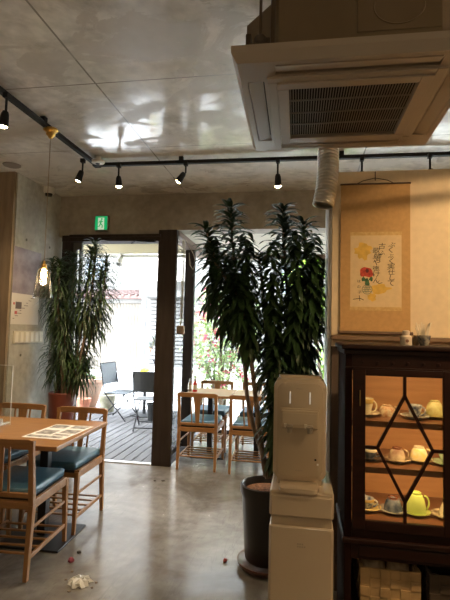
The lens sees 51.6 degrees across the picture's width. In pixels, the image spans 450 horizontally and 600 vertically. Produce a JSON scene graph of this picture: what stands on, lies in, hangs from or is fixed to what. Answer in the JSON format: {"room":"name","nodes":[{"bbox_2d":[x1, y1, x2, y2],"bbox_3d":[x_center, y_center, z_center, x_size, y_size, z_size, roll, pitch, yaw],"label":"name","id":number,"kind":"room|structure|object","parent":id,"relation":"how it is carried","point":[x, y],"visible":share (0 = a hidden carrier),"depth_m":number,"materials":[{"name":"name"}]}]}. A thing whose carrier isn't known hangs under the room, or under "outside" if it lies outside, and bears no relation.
{"room":"cafe","nodes":[
{"label":"cafe","id":0,"kind":"room"},
{"bbox_2d":[4,173,61,465],"bbox_3d":[-3.090,0.256,5.352,2.140,3.050,1.148,1,-4,10],"label":"wall pier","id":1,"kind":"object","parent":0,"point":[31,206],"visible":0.4,"depth_m":5.00,"materials":[{"name":"concrete"}]},
{"bbox_2d":[0,172,16,415],"bbox_3d":[-3.194,0.215,4.774,2.125,3.050,0.030,1,-4,10],"label":"trim","id":2,"kind":"structure","parent":1,"relation":"attached to","point":[8,180],"depth_m":4.64,"materials":[{"name":"brown wood"}]},
{"bbox_2d":[10,246,40,324],"bbox_3d":[-2.078,-0.137,4.872,0.004,0.785,0.488,1,-4,10],"label":"poster","id":3,"kind":"object","parent":1,"relation":"attached to","point":[24,308],"visible":0.99,"depth_m":4.84,"materials":[{"name":"grey paper"}]},
{"bbox_2d":[12,246,40,295],"bbox_3d":[-2.073,-0.293,4.882,0.001,0.471,0.488,1,-4,10],"label":"picture","id":4,"kind":"object","parent":3,"relation":"attached to","point":[26,262],"depth_m":4.84},
{"bbox_2d":[12,331,42,343],"bbox_3d":[-2.075,0.391,4.893,0.017,0.121,0.543,1,-4,10],"label":"switch plate","id":5,"kind":"object","parent":1,"relation":"attached to","point":[18,336],"visible":1,"depth_m":4.87,"materials":[{"name":"beige plastic"}]},
{"bbox_2d":[151,230,177,466],"bbox_3d":[-0.674,0.516,5.219,0.216,2.630,0.060,1,-4,10],"label":"pillar","id":6,"kind":"structure","parent":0,"point":[161,451],"depth_m":5.19,"materials":[{"name":"brown wood"}]},
{"bbox_2d":[0,434,336,599],"bbox_3d":[-0.295,1.639,1.392,9.000,0.100,10.870,1,-4,10],"label":"floor","id":7,"kind":"structure","parent":0,"point":[171,538],"depth_m":3.28,"materials":[{"name":"grey concrete"}]},
{"bbox_2d":[0,402,46,523],"bbox_3d":[-1.815,1.298,3.785,0.444,0.825,0.557,1,-4,10],"label":"dining chair","id":8,"kind":"object","parent":7,"relation":"on","point":[18,457],"visible":0.38,"depth_m":4.00,"materials":[{"name":"oak wood"},{"name":"teal leather"}]},
{"bbox_2d":[0,438,68,582],"bbox_3d":[-1.343,1.259,3.026,0.444,0.825,0.557,1,-4,6],"label":"dining chair","id":9,"kind":"object","parent":7,"relation":"on","point":[21,487],"visible":1,"depth_m":2.86,"materials":[{"name":"oak wood"},{"name":"teal leather"}]},
{"bbox_2d":[0,521,59,554],"bbox_3d":[-1.348,1.542,3.023,0.400,0.012,0.420,1,-4,6],"label":"slatted shelf","id":10,"kind":"object","parent":9,"relation":"attached to","point":[52,533],"depth_m":3.02,"materials":[{"name":"brown wood"}]},
{"bbox_2d":[0,416,107,552],"bbox_3d":[-1.878,1.309,3.413,1.760,0.750,0.840,1,-4,8],"label":"dining table","id":11,"kind":"object","parent":7,"relation":"on","point":[18,427],"visible":0.55,"depth_m":3.32,"materials":[{"name":"brown wood"}]},
{"bbox_2d":[22,424,91,439],"bbox_3d":[-1.188,0.943,3.336,0.305,0.002,0.445,1,-4,11],"label":"menu sheet","id":12,"kind":"object","parent":11,"relation":"on","point":[58,431],"visible":1,"depth_m":3.31,"materials":[{"name":"white paper"}]},
{"bbox_2d":[18,406,107,534],"bbox_3d":[-1.249,1.304,3.660,0.444,0.825,0.557,1,-4,8],"label":"dining chair","id":13,"kind":"object","parent":7,"relation":"on","point":[75,461],"visible":0.67,"depth_m":3.65,"materials":[{"name":"oak wood"},{"name":"teal leather"}]},
{"bbox_2d":[25,492,97,515],"bbox_3d":[-1.258,1.584,3.625,0.400,0.012,0.420,1,-4,8],"label":"slatted shelf","id":14,"kind":"object","parent":13,"relation":"attached to","point":[81,511],"depth_m":3.62,"materials":[{"name":"brown wood"}]},
{"bbox_2d":[36,238,122,445],"bbox_3d":[-1.570,0.568,5.001,0.970,2.453,0.654,1,-4,7],"label":"tree","id":15,"kind":"object","parent":7,"relation":"on","point":[73,368],"visible":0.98,"depth_m":4.92,"materials":[{"name":"green plant"}]},
{"bbox_2d":[68,574,93,588],"bbox_3d":[-0.855,1.642,2.728,0.153,0.036,0.126,1,-4,10],"label":"crumpled paper","id":16,"kind":"object","parent":7,"relation":"on","point":[81,581],"visible":1,"depth_m":2.71,"materials":[{"name":"white paper"}]},
{"bbox_2d":[105,459,150,464],"bbox_3d":[-1.323,1.824,5.245,1.100,0.032,0.060,1,-4,10],"label":"trim","id":17,"kind":"structure","parent":7,"relation":"on","point":[106,460],"depth_m":5.19,"materials":[{"name":"silver metal"}]},
{"bbox_2d":[176,392,224,471],"bbox_3d":[-0.264,1.433,5.242,0.444,0.825,0.557,1,-4,10],"label":"dining chair","id":18,"kind":"object","parent":7,"relation":"on","point":[197,422],"visible":1,"depth_m":5.03,"materials":[{"name":"oak wood"},{"name":"teal leather upholstery"}]},
{"bbox_2d":[179,446,220,458],"bbox_3d":[-0.268,1.715,5.239,0.400,0.012,0.420,1,-4,10],"label":"slatted shelf","id":19,"kind":"object","parent":18,"relation":"attached to","point":[188,447],"depth_m":5.22,"materials":[{"name":"brown wood"}]},
{"bbox_2d":[171,429,240,454],"bbox_3d":[2.144,1.895,5.566,5.566,0.060,1.740,1,-4,10],"label":"trim","id":20,"kind":"structure","parent":7,"relation":"on","point":[219,431],"depth_m":5.96,"materials":[{"name":"brown wood"}]},
{"bbox_2d":[180,250,195,445],"bbox_3d":[-0.487,0.616,6.126,0.126,2.560,0.080,1,-4,10],"label":"trim","id":21,"kind":"structure","parent":20,"relation":"on","point":[189,291],"depth_m":6.10,"materials":[{"name":"black wood"}]},
{"bbox_2d":[191,380,233,452],"bbox_3d":[-0.155,1.487,6.015,0.444,0.825,0.557,1,-4,10],"label":"dining chair","id":22,"kind":"object","parent":7,"relation":"on","point":[223,410],"visible":0.52,"depth_m":5.97,"materials":[{"name":"oak wood"},{"name":"teal leather upholstery"}]},
{"bbox_2d":[194,433,228,441],"bbox_3d":[-0.165,1.767,5.980,0.400,0.012,0.420,1,-4,10],"label":"slatted shelf","id":23,"kind":"object","parent":22,"relation":"attached to","point":[201,434],"depth_m":5.97,"materials":[{"name":"brown wood"}]},
{"bbox_2d":[188,388,236,459],"bbox_3d":[-0.182,1.501,5.677,0.560,0.750,0.660,1,-4,10],"label":"cafe table","id":24,"kind":"object","parent":7,"relation":"on","point":[222,393],"visible":0.41,"depth_m":5.66,"materials":[{"name":"brown wood"}]},
{"bbox_2d":[228,395,268,473],"bbox_3d":[0.298,1.438,5.117,0.444,0.825,0.557,1,-4,10],"label":"dining chair","id":25,"kind":"object","parent":7,"relation":"on","point":[241,426],"visible":0.52,"depth_m":4.92,"materials":[{"name":"oak wood"},{"name":"teal leather upholstery"}]},
{"bbox_2d":[231,450,266,462],"bbox_3d":[0.294,1.720,5.114,0.400,0.012,0.420,1,-4,10],"label":"slatted shelf","id":26,"kind":"object","parent":25,"relation":"attached to","point":[235,452],"depth_m":5.10,"materials":[{"name":"brown wood"}]},
{"bbox_2d":[233,390,266,460],"bbox_3d":[0.380,1.508,5.582,0.560,0.750,0.660,1,-4,10],"label":"cafe table","id":27,"kind":"object","parent":7,"relation":"on","point":[238,392],"visible":0.2,"depth_m":5.54,"materials":[{"name":"brown wood"}]},
{"bbox_2d":[237,382,267,451],"bbox_3d":[0.407,1.494,5.921,0.444,0.825,0.557,1,-4,10],"label":"dining chair","id":28,"kind":"object","parent":7,"relation":"on","point":[241,440],"visible":0.21,"depth_m":5.89,"materials":[{"name":"oak wood"},{"name":"teal leather upholstery"}]},
{"bbox_2d":[239,436,265,444],"bbox_3d":[0.397,1.774,5.886,0.400,0.012,0.420,1,-4,10],"label":"slatted shelf","id":29,"kind":"object","parent":28,"relation":"attached to","point":[250,437],"depth_m":5.89,"materials":[{"name":"brown wood"}]},
{"bbox_2d":[188,198,326,577],"bbox_3d":[0.200,0.527,3.075,0.942,2.366,0.564,1,-4,5],"label":"dracaena","id":30,"kind":"object","parent":7,"relation":"on","point":[290,350],"visible":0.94,"depth_m":2.98,"materials":[{"name":"green plant"}]},
{"bbox_2d":[240,475,271,568],"bbox_3d":[0.267,1.427,3.005,0.344,0.475,0.344,1,-4,10],"label":"pot","id":31,"kind":"object","parent":30,"relation":"attached to","point":[255,490],"depth_m":2.89,"materials":[{"name":"black plastic"}]},
{"bbox_2d":[268,472,333,599],"bbox_3d":[0.349,1.249,2.149,0.276,0.810,0.343,1,-4,10],"label":"stand","id":32,"kind":"object","parent":7,"relation":"on","point":[301,532],"visible":0.94,"depth_m":2.00,"materials":[{"name":"beige plastic"}]},
{"bbox_2d":[273,374,326,494],"bbox_3d":[0.349,0.601,2.173,0.238,0.487,0.325,1,-4,10],"label":"water dispenser","id":33,"kind":"object","parent":32,"relation":"on","point":[299,431],"visible":1,"depth_m":2.11,"materials":[{"name":"beige plastic"}]},
{"bbox_2d":[279,479,318,494],"bbox_3d":[0.327,0.828,2.062,0.170,0.018,0.130,1,-4,10],"label":"drip tray","id":34,"kind":"object","parent":33,"relation":"on","point":[298,486],"depth_m":2.04,"materials":[{"name":"beige plastic"}]},
{"bbox_2d":[280,408,319,429],"bbox_3d":[0.339,0.540,2.116,0.178,0.090,0.018,1,-4,10],"label":"hood","id":35,"kind":"object","parent":33,"relation":"attached to","point":[297,418],"depth_m":2.11,"materials":[{"name":"beige plastic"}]},
{"bbox_2d":[335,342,449,599],"bbox_3d":[0.991,0.946,2.202,0.900,1.453,0.450,1,-4,10],"label":"china cabinet","id":36,"kind":"object","parent":7,"relation":"on","point":[400,376],"visible":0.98,"depth_m":2.08,"materials":[{"name":"brown wood"}]},
{"bbox_2d":[365,502,380,511],"bbox_3d":[0.673,0.984,2.207,0.132,0.017,0.132,1,-4,10],"label":"saucer","id":37,"kind":"object","parent":36,"relation":"on","point":[372,508],"visible":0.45,"depth_m":2.18,"materials":[{"name":"ceramic"}]},
{"bbox_2d":[365,495,377,508],"bbox_3d":[0.676,0.961,2.205,0.069,0.045,0.076,5,-5,-41],"label":"teacup","id":38,"kind":"object","parent":37,"relation":"on","point":[369,500],"visible":0.66,"depth_m":2.19,"materials":[{"name":"white ceramic"}]},
{"bbox_2d":[366,410,379,416],"bbox_3d":[0.682,0.550,2.246,0.132,0.017,0.132,1,-4,10],"label":"saucer","id":39,"kind":"object","parent":36,"relation":"on","point":[371,414],"visible":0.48,"depth_m":2.22,"materials":[{"name":"beige ceramic"}]},
{"bbox_2d":[366,397,376,413],"bbox_3d":[0.685,0.512,2.246,0.069,0.075,0.076,5,-5,-41],"label":"teacup","id":40,"kind":"object","parent":39,"relation":"on","point":[369,401],"visible":0.54,"depth_m":2.22,"materials":[{"name":"beige ceramic"}]},
{"bbox_2d":[365,453,384,460],"bbox_3d":[0.695,0.755,2.229,0.132,0.017,0.132,1,-4,10],"label":"saucer","id":41,"kind":"object","parent":36,"relation":"on","point":[375,458],"visible":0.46,"depth_m":2.21,"materials":[{"name":"grey ceramic"}]},
{"bbox_2d":[365,449,379,458],"bbox_3d":[0.698,0.733,2.228,0.069,0.045,0.076,5,-5,-41],"label":"teacup","id":42,"kind":"object","parent":41,"relation":"on","point":[369,453],"visible":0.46,"depth_m":2.21,"materials":[{"name":"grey ceramic"}]},
{"bbox_2d":[353,558,420,599],"bbox_3d":[0.761,1.298,2.220,0.264,0.160,0.304,1,-4,10],"label":"woven basket","id":43,"kind":"object","parent":36,"relation":"on","point":[371,583],"visible":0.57,"depth_m":2.08,"materials":[{"name":"wicker"}]},
{"bbox_2d":[361,559,384,567],"bbox_3d":[0.698,1.276,2.202,0.120,0.185,0.140,1,-4,10],"label":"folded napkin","id":44,"kind":"object","parent":43,"relation":"in","point":[368,563],"visible":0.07,"depth_m":2.15,"materials":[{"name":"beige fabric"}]},
{"bbox_2d":[386,562,408,570],"bbox_3d":[0.810,1.277,2.183,0.110,0.185,0.129,1,-4,10],"label":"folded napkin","id":45,"kind":"object","parent":43,"relation":"in","point":[389,565],"visible":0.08,"depth_m":2.14,"materials":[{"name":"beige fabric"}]},
{"bbox_2d":[351,566,423,599],"bbox_3d":[0.985,1.393,2.197,0.800,0.020,0.400,1,-4,10],"label":"shelf","id":46,"kind":"object","parent":36,"relation":"attached to","point":[354,596],"depth_m":2.21,"materials":[{"name":"brown wood"}]},
{"bbox_2d":[378,404,399,416],"bbox_3d":[0.788,0.536,2.260,0.086,0.052,0.086,4,-5,-35],"label":"teacup","id":47,"kind":"object","parent":36,"relation":"on","point":[386,410],"visible":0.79,"depth_m":2.23,"materials":[{"name":"ceramic"}]},
{"bbox_2d":[378,503,407,514],"bbox_3d":[0.787,0.985,2.177,0.132,0.017,0.132,1,-4,10],"label":"saucer","id":48,"kind":"object","parent":36,"relation":"on","point":[381,505],"visible":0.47,"depth_m":2.15,"materials":[{"name":"grey ceramic"}]},
{"bbox_2d":[384,495,402,512],"bbox_3d":[0.788,0.954,2.179,0.083,0.063,0.083,4,-5,-35],"label":"teacup","id":49,"kind":"object","parent":48,"relation":"on","point":[392,504],"visible":0.92,"depth_m":2.15,"materials":[{"name":"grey ceramic"}]},
{"bbox_2d":[351,491,442,525],"bbox_3d":[0.993,1.010,2.215,0.800,0.017,0.385,1,-4,10],"label":"shelf","id":50,"kind":"object","parent":36,"relation":"attached to","point":[436,499],"depth_m":2.17,"materials":[{"name":"brown wood"}]},
{"bbox_2d":[384,455,410,463],"bbox_3d":[0.814,0.756,2.199,0.126,0.017,0.126,1,-4,10],"label":"saucer","id":51,"kind":"object","parent":36,"relation":"on","point":[385,456],"visible":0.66,"depth_m":2.17,"materials":[{"name":"white ceramic"}]},
{"bbox_2d":[389,446,408,461],"bbox_3d":[0.816,0.727,2.201,0.078,0.059,0.078,4,-5,-35],"label":"teacup","id":52,"kind":"object","parent":51,"relation":"on","point":[396,453],"visible":0.98,"depth_m":2.18,"materials":[{"name":"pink ceramic"}]},
{"bbox_2d":[352,407,442,423],"bbox_3d":[1.004,0.575,2.251,0.800,0.016,0.370,1,-4,10],"label":"shelf","id":53,"kind":"object","parent":36,"relation":"attached to","point":[375,419],"depth_m":2.15,"materials":[{"name":"brown wood"}]},
{"bbox_2d":[365,448,442,471],"bbox_3d":[0.999,0.780,2.237,0.800,0.016,0.370,1,-4,10],"label":"shelf","id":54,"kind":"object","parent":36,"relation":"attached to","point":[370,466],"depth_m":2.13,"materials":[{"name":"brown wood"}]},
{"bbox_2d":[400,330,411,344],"bbox_3d":[0.861,0.179,2.211,0.052,0.070,0.053,1,-4,10],"label":"lidded jar","id":55,"kind":"object","parent":36,"relation":"on","point":[405,339],"visible":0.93,"depth_m":2.19,"materials":[{"name":"beige ceramic"}]},
{"bbox_2d":[400,412,429,419],"bbox_3d":[0.898,0.552,2.199,0.132,0.017,0.132,1,-4,10],"label":"saucer","id":56,"kind":"object","parent":36,"relation":"on","point":[406,414],"visible":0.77,"depth_m":2.19,"materials":[{"name":"grey ceramic"}]},
{"bbox_2d":[408,404,425,416],"bbox_3d":[0.902,0.524,2.198,0.064,0.056,0.073,5,-5,-43],"label":"teacup","id":57,"kind":"object","parent":56,"relation":"on","point":[417,408],"visible":0.73,"depth_m":2.18,"materials":[{"name":"white ceramic"}]},
{"bbox_2d":[402,509,430,516],"bbox_3d":[0.888,0.986,2.160,0.126,0.017,0.126,1,-4,10],"label":"saucer","id":58,"kind":"object","parent":36,"relation":"on","point":[428,512],"visible":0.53,"depth_m":2.13,"materials":[{"name":"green ceramic"}]},
{"bbox_2d":[407,490,429,514],"bbox_3d":[0.889,0.940,2.163,0.087,0.092,0.088,4,-5,-35],"label":"teacup","id":59,"kind":"object","parent":58,"relation":"on","point":[416,505],"visible":0.9,"depth_m":2.13,"materials":[{"name":"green ceramic"}]},
{"bbox_2d":[405,454,433,462],"bbox_3d":[0.923,0.760,2.211,0.132,0.017,0.132,1,-4,10],"label":"saucer","id":60,"kind":"object","parent":36,"relation":"on","point":[409,454],"visible":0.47,"depth_m":2.18,"materials":[{"name":"beige ceramic"}]},
{"bbox_2d":[410,445,429,460],"bbox_3d":[0.924,0.729,2.213,0.084,0.063,0.084,4,-5,-35],"label":"teacup","id":61,"kind":"object","parent":60,"relation":"on","point":[418,453],"visible":0.84,"depth_m":2.19,"materials":[{"name":"beige ceramic"}]},
{"bbox_2d":[417,335,430,345],"bbox_3d":[0.940,0.191,2.197,0.060,0.048,0.060,1,-4,10],"label":"bowl","id":62,"kind":"object","parent":36,"relation":"on","point":[423,340],"visible":0.97,"depth_m":2.18,"materials":[{"name":"grey ceramic"}]},
{"bbox_2d":[421,412,441,418],"bbox_3d":[1.003,0.556,2.222,0.132,0.017,0.132,1,-4,10],"label":"saucer","id":63,"kind":"object","parent":36,"relation":"on","point":[430,417],"visible":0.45,"depth_m":2.19,"materials":[{"name":"yellow ceramic"}]},
{"bbox_2d":[426,400,441,416],"bbox_3d":[1.004,0.518,2.225,0.084,0.075,0.084,4,-5,-35],"label":"teacup","id":64,"kind":"object","parent":63,"relation":"on","point":[434,407],"visible":0.72,"depth_m":2.20,"materials":[{"name":"yellow ceramic"}]},
{"bbox_2d":[417,565,449,599],"bbox_3d":[1.052,1.302,2.172,0.264,0.160,0.304,1,-4,10],"label":"woven basket","id":65,"kind":"object","parent":36,"relation":"on","point":[435,581],"visible":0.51,"depth_m":2.05,"materials":[{"name":"brown wicker"}]},
{"bbox_2d":[59,190,325,239],"bbox_3d":[1.444,-0.935,5.084,6.860,0.490,0.250,1,-4,10],"label":"wall","id":66,"kind":"structure","parent":0,"point":[146,213],"depth_m":5.30,"materials":[{"name":"concrete"}]},
{"bbox_2d":[71,243,83,445],"bbox_3d":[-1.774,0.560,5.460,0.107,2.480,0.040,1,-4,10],"label":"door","id":67,"kind":"structure","parent":66,"relation":"in","point":[77,246],"depth_m":5.51,"materials":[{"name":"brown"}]},
{"bbox_2d":[94,216,109,230],"bbox_3d":[-1.430,-0.890,5.405,0.166,0.176,0.057,1,-4,10],"label":"exit sign","id":68,"kind":"object","parent":66,"relation":"attached to","point":[102,223],"visible":1,"depth_m":5.38,"materials":[{"name":"green plastic"}]},
{"bbox_2d":[55,234,160,390],"bbox_3d":[-1.338,0.537,5.359,1.200,2.575,0.200,1,-4,10],"label":"trim","id":69,"kind":"structure","parent":66,"relation":"attached to","point":[68,242],"depth_m":5.40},
{"bbox_2d":[78,244,185,253],"bbox_3d":[-2.638,-0.865,6.960,4.470,0.280,2.090,1,-4,10],"label":"roof canopy","id":70,"kind":"object","parent":66,"relation":"attached to","point":[112,248],"depth_m":6.90,"materials":[{"name":"beige"}]},
{"bbox_2d":[78,255,197,257],"bbox_3d":[-2.605,-0.669,7.170,4.470,0.040,0.040,1,-4,10],"label":"trim","id":71,"kind":"structure","parent":66,"relation":"attached to","point":[115,256],"depth_m":6.93,"materials":[{"name":"white metal"}]},
{"bbox_2d":[178,231,324,259],"bbox_3d":[2.206,-0.663,5.736,5.566,0.070,1.740,1,-4,10],"label":"trim","id":72,"kind":"structure","parent":66,"relation":"attached to","point":[181,236],"depth_m":5.99,"materials":[{"name":"white painted metal"}]},
{"bbox_2d":[176,240,195,334],"bbox_3d":[-0.442,-0.153,5.405,0.218,1.108,0.065,0,-4,14],"label":"blind cord","id":73,"kind":"object","parent":72,"relation":"hanging from","point":[180,329],"visible":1,"depth_m":5.40,"materials":[{"name":"fabric cord"},{"name":"wood"}]},
{"bbox_2d":[0,0,449,196],"bbox_3d":[-0.342,-1.605,0.856,9.000,0.200,9.350,1,-4,10],"label":"ceiling","id":74,"kind":"structure","parent":0,"point":[121,80],"depth_m":3.18,"materials":[{"name":"concrete"}]},
{"bbox_2d":[43,186,54,196],"bbox_3d":[-1.974,-1.210,5.212,0.126,0.090,0.126,1,-4,10],"label":"lamp base","id":75,"kind":"object","parent":74,"relation":"attached to","point":[51,191],"visible":0.9,"depth_m":5.17,"materials":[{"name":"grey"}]},
{"bbox_2d":[0,86,449,167],"bbox_3d":[0.479,-1.384,1.871,4.324,0.068,4.413,1,-4,10],"label":"track","id":76,"kind":"object","parent":74,"relation":"attached to","point":[42,120],"visible":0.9,"depth_m":3.98,"materials":[{"name":"black plastic"}]},
{"bbox_2d":[0,92,10,128],"bbox_3d":[-1.415,-1.212,2.977,0.072,0.231,0.071,1,-4,10],"label":"track spotlight","id":77,"kind":"object","parent":76,"relation":"attached to","point":[4,117],"visible":1,"depth_m":2.96,"materials":[{"name":"black metal"}]},
{"bbox_2d":[32,126,58,298],"bbox_3d":[-1.330,-0.654,3.471,0.140,1.280,0.140,1,-4,10],"label":"pendant lamp","id":78,"kind":"object","parent":76,"relation":"hanging from","point":[50,131],"visible":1,"depth_m":3.44,"materials":[{"name":"gold metal"}]},
{"bbox_2d":[74,158,85,182],"bbox_3d":[-1.287,-1.145,4.115,0.090,0.209,0.071,1,-4,10],"label":"track spotlight","id":79,"kind":"object","parent":76,"relation":"attached to","point":[79,176],"visible":1,"depth_m":4.10,"materials":[{"name":"black metal"}]},
{"bbox_2d":[115,163,122,187],"bbox_3d":[-0.956,-1.124,4.212,0.072,0.221,0.071,1,-4,10],"label":"track spotlight","id":80,"kind":"object","parent":76,"relation":"attached to","point":[118,165],"visible":1,"depth_m":4.20,"materials":[{"name":"black metal"}]},
{"bbox_2d":[175,161,187,183],"bbox_3d":[-0.388,-1.127,4.130,0.116,0.199,0.071,1,-4,10],"label":"track spotlight","id":81,"kind":"object","parent":76,"relation":"attached to","point":[180,178],"visible":1,"depth_m":4.11,"materials":[{"name":"black plastic"}]},
{"bbox_2d":[274,158,281,187],"bbox_3d":[0.458,-1.088,3.996,0.072,0.254,0.071,1,-4,10],"label":"track spotlight","id":82,"kind":"object","parent":76,"relation":"attached to","point":[277,176],"visible":1,"depth_m":3.98,"materials":[{"name":"black plastic"}]},
{"bbox_2d":[312,148,338,209],"bbox_3d":[0.620,-0.944,2.809,0.150,0.815,0.235,-1,-4,32],"label":"flexible duct","id":83,"kind":"object","parent":74,"relation":"hanging from","point":[328,158],"visible":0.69,"depth_m":2.73,"materials":[{"name":"silver metal"}]},
{"bbox_2d":[231,0,449,150],"bbox_3d":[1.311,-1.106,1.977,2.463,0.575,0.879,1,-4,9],"label":"air conditioner","id":84,"kind":"object","parent":74,"relation":"hanging from","point":[311,74],"visible":1,"depth_m":1.78,"materials":[{"name":"beige plastic"}]},
{"bbox_2d":[290,83,416,136],"bbox_3d":[0.542,-0.839,2.077,0.492,0.008,0.481,1,-4,9],"label":"grille","id":85,"kind":"object","parent":84,"relation":"attached to","point":[361,109],"depth_m":2.07,"materials":[{"name":"brown"}]},
{"bbox_2d":[186,233,324,254],"bbox_3d":[2.274,-0.773,5.874,5.480,0.170,1.600,1,-4,10],"label":"ceiling","id":86,"kind":"structure","parent":0,"point":[258,238],"depth_m":5.79,"materials":[{"name":"paint"}]},
{"bbox_2d":[330,169,449,590],"bbox_3d":[2.563,0.493,2.713,3.830,2.500,0.450,1,-4,10],"label":"wall","id":87,"kind":"structure","parent":0,"point":[429,188],"depth_m":2.78,"materials":[{"name":"beige paint"}]},
{"bbox_2d":[324,209,331,472],"bbox_3d":[0.665,0.468,3.032,0.020,2.500,0.410,1,-4,10],"label":"trim","id":88,"kind":"structure","parent":87,"relation":"attached to","point":[328,226],"depth_m":2.87,"materials":[{"name":"white"}]},
{"bbox_2d":[338,172,412,335],"bbox_3d":[0.903,-0.287,2.798,0.428,0.994,0.024,1,-4,10],"label":"scroll","id":89,"kind":"object","parent":87,"relation":"attached to","point":[375,217],"visible":1,"depth_m":2.80,"materials":[{"name":"paper"}]},
{"bbox_2d":[360,267,372,276],"bbox_3d":[0.851,-0.169,2.800,0.074,0.060,0.001,1,-4,10],"label":"flower","id":90,"kind":"object","parent":89,"relation":"on","point":[364,271],"depth_m":2.80,"materials":[{"name":"red paint"}]},
{"bbox_2d":[330,335,449,342],"bbox_3d":[2.521,0.247,2.458,3.835,0.025,0.100,1,-4,10],"label":"trim","id":91,"kind":"structure","parent":87,"relation":"attached to","point":[334,337],"depth_m":2.69,"materials":[{"name":"brown wood"}]},
{"bbox_2d":[331,339,449,345],"bbox_3d":[2.526,0.281,2.475,3.830,0.040,0.060,1,-4,10],"label":"trim","id":92,"kind":"structure","parent":87,"relation":"attached to","point":[332,340],"depth_m":2.72,"materials":[{"name":"beige wood"}]},
{"label":"outside","id":93,"kind":"structure","parent":0,"visible":0},
{"bbox_2d":[90,368,317,429],"bbox_3d":[-0.835,3.387,25.486,70.000,0.180,39.650,1,-4,10],"label":"ground","id":94,"kind":"structure","parent":93,"point":[237,408],"depth_m":10.09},
{"bbox_2d":[73,289,146,370],"bbox_3d":[-6.693,1.142,20.216,8.305,3.318,4.658,1,-4,10],"label":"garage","id":95,"kind":"structure","parent":94,"relation":"on","point":[123,347],"depth_m":17.91,"materials":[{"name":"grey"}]},
{"bbox_2d":[76,254,147,289],"bbox_3d":[-10.217,-3.986,32.451,19.000,15.000,6.050,1,-4,10],"label":"apartment block","id":96,"kind":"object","parent":94,"relation":"on","point":[130,273],"visible":0.13,"depth_m":28.56,"materials":[{"name":"grey"}]},
{"bbox_2d":[139,254,270,370],"bbox_3d":[-0.451,-0.659,18.618,4.147,7.000,5.600,1,-4,10],"label":"building","id":97,"kind":"structure","parent":94,"relation":"on","point":[152,262],"depth_m":16.55,"materials":[{"name":"grey"}]},
{"bbox_2d":[148,300,249,369],"bbox_3d":[-0.914,1.355,16.470,3.697,2.675,0.100,1,-4,10],"label":"roller shutter","id":98,"kind":"object","parent":97,"relation":"hanging from","point":[152,303],"depth_m":16.56,"materials":[{"name":"grey metal"}]},
{"bbox_2d":[148,367,266,404],"bbox_3d":[2.435,1.985,10.125,8.500,0.740,0.200,1,-4,10],"label":"wall","id":99,"kind":"structure","parent":94,"relation":"on","point":[177,371],"depth_m":10.54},
{"bbox_2d":[179,286,261,404],"bbox_3d":[-0.076,0.884,8.692,1.621,2.643,1.294,2,-4,-8],"label":"flowering bush","id":100,"kind":"object","parent":94,"relation":"on","point":[221,371],"visible":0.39,"depth_m":8.53,"materials":[{"name":"green plant"}]},
{"bbox_2d":[282,260,324,375],"bbox_3d":[1.710,0.410,8.027,1.425,3.582,1.538,4,-5,-36],"label":"leafy tree","id":101,"kind":"object","parent":94,"relation":"on","point":[318,363],"visible":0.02,"depth_m":7.87,"materials":[{"name":"green plant"}]},
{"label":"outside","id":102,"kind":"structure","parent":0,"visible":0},
{"bbox_2d":[75,406,199,463],"bbox_3d":[-2.684,1.966,7.276,4.748,0.051,3.490,1,-4,10],"label":"deck","id":103,"kind":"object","parent":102,"point":[122,443],"visible":0.09,"depth_m":6.48,"materials":[{"name":"grey wood"}]},
{"bbox_2d":[77,397,90,416],"bbox_3d":[-2.415,1.838,7.947,0.240,0.310,0.240,1,-4,10],"label":"terracotta pot","id":104,"kind":"object","parent":103,"relation":"on","point":[86,402],"visible":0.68,"depth_m":7.87,"materials":[{"name":"brown"}]},
{"bbox_2d":[76,370,102,407],"bbox_3d":[-2.608,1.677,8.756,0.698,0.730,0.705,2,-4,-6],"label":"terracotta planter","id":105,"kind":"object","parent":103,"relation":"on","point":[93,403],"visible":0.22,"depth_m":8.58,"materials":[{"name":"ceramic"}]},
{"bbox_2d":[99,393,115,411],"bbox_3d":[-2.158,1.881,8.511,0.300,0.310,0.300,1,-4,10],"label":"stone planter","id":106,"kind":"object","parent":103,"relation":"on","point":[104,402],"visible":0.77,"depth_m":8.40,"materials":[{"name":"stone"}]},
{"bbox_2d":[99,361,138,421],"bbox_3d":[-1.779,1.532,7.865,0.530,0.937,0.482,0,-4,18],"label":"folding chair","id":107,"kind":"object","parent":103,"relation":"on","point":[109,375],"visible":0.91,"depth_m":7.90,"materials":[{"name":"grey metal"}]},
{"bbox_2d":[119,370,153,417],"bbox_3d":[-1.425,1.661,8.251,0.900,0.750,0.900,1,-4,10],"label":"garden table","id":108,"kind":"object","parent":103,"relation":"on","point":[143,414],"visible":0.43,"depth_m":8.20,"materials":[{"name":"white metal"}]},
{"bbox_2d":[132,371,153,430],"bbox_3d":[-1.134,1.522,7.109,0.482,0.887,0.568,1,-4,3],"label":"folding chair","id":109,"kind":"object","parent":103,"relation":"on","point":[143,381],"visible":0.56,"depth_m":6.90,"materials":[{"name":"grey metal"}]},
{"bbox_2d":[145,402,152,420],"bbox_3d":[-1.171,1.872,7.787,0.308,0.280,0.300,1,-4,10],"label":"bucket","id":110,"kind":"object","parent":103,"relation":"on","point":[149,407],"visible":0.44,"depth_m":7.68,"materials":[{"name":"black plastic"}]},
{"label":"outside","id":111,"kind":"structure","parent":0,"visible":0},
{"bbox_2d":[96,375,147,395],"bbox_3d":[-2.833,2.443,13.513,70.000,0.020,4.000,1,-4,10],"label":"road","id":112,"kind":"structure","parent":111,"point":[125,382],"depth_m":13.05,"materials":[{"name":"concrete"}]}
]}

